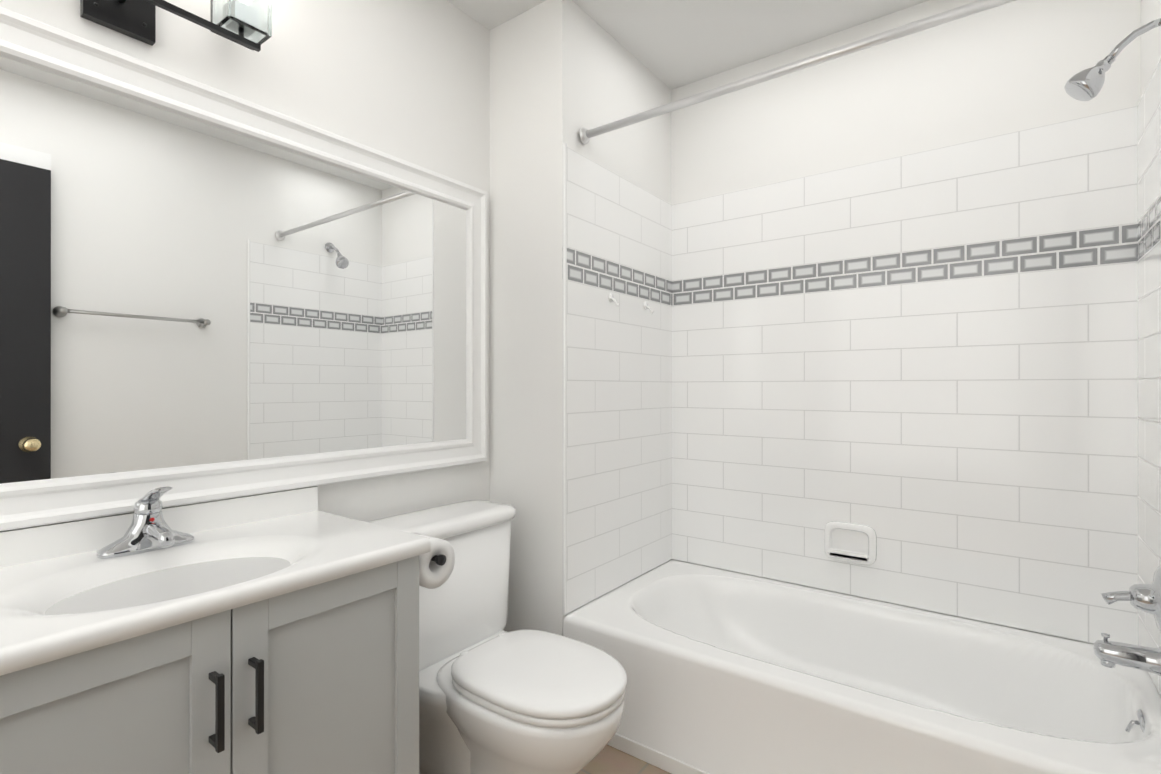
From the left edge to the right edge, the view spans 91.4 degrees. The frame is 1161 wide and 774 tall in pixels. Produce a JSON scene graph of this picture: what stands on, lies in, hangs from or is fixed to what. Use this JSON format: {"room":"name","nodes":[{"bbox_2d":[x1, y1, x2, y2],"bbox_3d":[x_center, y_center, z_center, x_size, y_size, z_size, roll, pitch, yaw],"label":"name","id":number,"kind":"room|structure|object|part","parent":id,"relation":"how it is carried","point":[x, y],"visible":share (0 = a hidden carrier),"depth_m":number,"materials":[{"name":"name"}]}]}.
{"room":"bathroom","nodes":[
{"label":"bathroom","id":0,"kind":"room"},
{"bbox_2d":[0,0,489,521],"bbox_3d":[-1.222,-0.080,0.928,0.100,2.420,2.865,0,0,37],"label":"wall","id":1,"kind":"structure","parent":0,"point":[406,80],"depth_m":1.67,"materials":[{"name":"white paint"}]},
{"bbox_2d":[80,0,271,51],"bbox_3d":[-0.915,-0.851,1.146,0.130,0.218,0.502,0,0,37],"label":"sconce","id":2,"kind":"object","parent":1,"relation":"attached to","point":[247,24],"visible":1,"depth_m":1.22,"materials":[{"name":"black metal"}]},
{"bbox_2d":[0,7,486,530],"bbox_3d":[-0.753,-0.214,1.449,0.028,0.955,1.400,0,0,37],"label":"mirror","id":3,"kind":"object","parent":1,"relation":"attached to","point":[208,293],"visible":1,"depth_m":1.30,"materials":[{"name":"white mirror"}]},
{"bbox_2d":[490,0,670,635],"bbox_3d":[0.022,-0.079,2.324,0.436,2.420,0.860,0,0,37],"label":"wall","id":4,"kind":"structure","parent":0,"point":[563,71],"depth_m":1.95,"materials":[{"name":"white paint"}]},
{"bbox_2d":[563,143,566,614],"bbox_3d":[-0.052,-0.027,1.851,0.010,1.539,0.013,0,0,37],"label":"trim","id":5,"kind":"structure","parent":4,"relation":"attached to","point":[564,378],"depth_m":1.85,"materials":[{"name":"white ceramic"}]},
{"bbox_2d":[562,146,671,614],"bbox_3d":[0.171,-0.022,2.152,0.008,1.529,0.760,0,0,37],"label":"wall tile","id":6,"kind":"structure","parent":4,"relation":"attached to","point":[619,423],"depth_m":2.09,"materials":[{"name":"white tile"}]},
{"bbox_2d":[608,293,619,306],"bbox_3d":[0.125,-0.315,2.049,0.039,0.051,0.032,0,0,37],"label":"robe hook","id":7,"kind":"object","parent":6,"relation":"attached to","point":[611,298],"visible":1,"depth_m":2.05,"materials":[{"name":"white ceramic"}]},
{"bbox_2d":[643,302,653,313],"bbox_3d":[0.274,-0.315,2.250,0.039,0.051,0.032,0,0,37],"label":"robe hook","id":8,"kind":"object","parent":6,"relation":"attached to","point":[645,306],"visible":1,"depth_m":2.25,"materials":[{"name":"white ceramic"}]},
{"bbox_2d":[579,745,670,773],"bbox_3d":[-0.203,1.162,0.707,2.000,0.135,3.725,0,0,37],"label":"floor","id":9,"kind":"structure","parent":0,"point":[608,759],"depth_m":1.64,"materials":[{"name":"tile"}]},
{"bbox_2d":[0,486,454,773],"bbox_3d":[-0.713,0.645,1.099,0.508,0.900,0.886,0,0,37],"label":"bathroom vanity","id":10,"kind":"object","parent":9,"relation":"on","point":[277,632],"visible":1,"depth_m":1.01,"materials":[{"name":"grey paint"}]},
{"bbox_3d":[-0.688,0.693,0.782,0.019,0.663,0.370,0,0,37],"label":"door","id":11,"kind":"part","parent":10,"relation":"part of","materials":[{"name":"grey paint"}]},
{"bbox_2d":[97,487,193,558],"bbox_3d":[-0.846,0.262,1.129,0.147,0.134,0.160,0,0,37],"label":"faucet","id":12,"kind":"object","parent":10,"relation":"on","point":[148,536],"depth_m":1.13,"materials":[{"name":"silver metal"}]},
{"bbox_3d":[-0.573,0.509,0.892,0.036,0.118,0.010,0,0,37],"label":"handle","id":13,"kind":"part","parent":10,"relation":"part of","materials":[{"name":"black metal"}]},
{"bbox_3d":[-0.538,0.509,0.939,0.036,0.118,0.010,0,0,37],"label":"handle","id":14,"kind":"part","parent":10,"relation":"part of","materials":[{"name":"black metal"}]},
{"bbox_3d":[-0.466,0.693,1.082,0.019,0.663,0.370,0,0,37],"label":"door","id":15,"kind":"part","parent":10,"relation":"part of","materials":[{"name":"grey paint"}]},
{"bbox_2d":[367,500,626,773],"bbox_3d":[-0.215,0.735,1.522,0.735,0.720,0.500,0,0,37],"label":"toilet","id":16,"kind":"object","parent":9,"relation":"on","point":[495,697],"visible":0.81,"depth_m":1.45,"materials":[{"name":"white ceramic"}]},
{"bbox_2d":[563,559,1160,773],"bbox_3d":[0.754,0.920,1.716,1.460,0.350,0.760,0,0,37],"label":"bathtub","id":17,"kind":"object","parent":9,"relation":"on","point":[729,672],"visible":0.96,"depth_m":1.62,"materials":[{"name":"white ceramic"}]},
{"bbox_2d":[607,733,709,773],"bbox_3d":[0.519,1.073,1.414,1.442,0.045,0.007,0,0,37],"label":"baseboard","id":18,"kind":"structure","parent":17,"relation":"attached to","point":[662,761],"depth_m":1.64,"materials":[{"name":"white paint"}]},
{"bbox_2d":[447,0,928,89],"bbox_3d":[-0.203,-1.341,0.709,2.000,0.100,3.725,0,0,37],"label":"ceiling","id":19,"kind":"structure","parent":0,"point":[672,44],"depth_m":2.01,"materials":[{"name":"white paint"}]},
{"bbox_2d":[671,0,1140,643],"bbox_3d":[1.052,-0.080,2.034,1.564,2.420,0.100,0,0,37],"label":"wall","id":20,"kind":"structure","parent":0,"point":[1009,68],"depth_m":1.93,"materials":[{"name":"white paint"}]},
{"bbox_2d":[672,106,1137,644],"bbox_3d":[0.979,-0.022,2.021,1.464,1.529,0.008,0,0,37],"label":"wall tile","id":21,"kind":"structure","parent":20,"relation":"attached to","point":[924,364],"depth_m":1.88,"materials":[{"name":"white tile"}]},
{"bbox_2d":[824,521,876,564],"bbox_3d":[0.953,0.555,2.012,0.170,0.140,0.034,0,0,37],"label":"soap dish","id":22,"kind":"object","parent":21,"relation":"attached to","point":[850,542],"visible":1,"depth_m":2.01,"materials":[{"name":"white ceramic"}]},
{"bbox_2d":[1141,0,1160,96],"bbox_3d":[0.530,-0.081,0.102,0.100,2.420,3.625,0,0,37],"label":"wall","id":23,"kind":"structure","parent":0,"point":[1150,43],"depth_m":1.50,"materials":[{"name":"white paint"}]},
{"bbox_2d":[579,0,1015,143],"bbox_3d":[0.595,-0.855,1.496,1.454,0.052,0.052,0,0,37],"label":"shower rod","id":24,"kind":"object","parent":23,"relation":"attached to","point":[929,22],"visible":1,"depth_m":1.48,"materials":[{"name":"silver metal"}]},
{"bbox_2d":[1064,18,1160,100],"bbox_3d":[1.274,-0.787,1.348,0.188,0.176,0.077,0,0,37],"label":"shower head","id":25,"kind":"object","parent":23,"relation":"attached to","point":[1087,84],"visible":1,"depth_m":1.35},
{"bbox_2d":[1137,58,1160,695],"bbox_3d":[1.324,-0.022,1.263,0.008,1.529,0.815,0,0,37],"label":"wall tile","id":26,"kind":"structure","parent":23,"relation":"attached to","point":[1149,297],"depth_m":1.46,"materials":[{"name":"white tile"}]},
{"bbox_2d":[1094,633,1160,675],"bbox_3d":[1.298,0.631,1.340,0.125,0.075,0.068,0,0,37],"label":"tub spout","id":27,"kind":"object","parent":26,"relation":"attached to","point":[1109,654],"visible":1,"depth_m":1.33,"materials":[{"name":"silver metal"}]},
{"bbox_2d":[1101,565,1160,631],"bbox_3d":[1.315,0.498,1.352,0.111,0.160,0.160,0,0,37],"label":"tub valve","id":28,"kind":"object","parent":26,"relation":"attached to","point":[1145,597],"visible":1,"depth_m":1.32,"materials":[{"name":"silver metal"}]}
]}

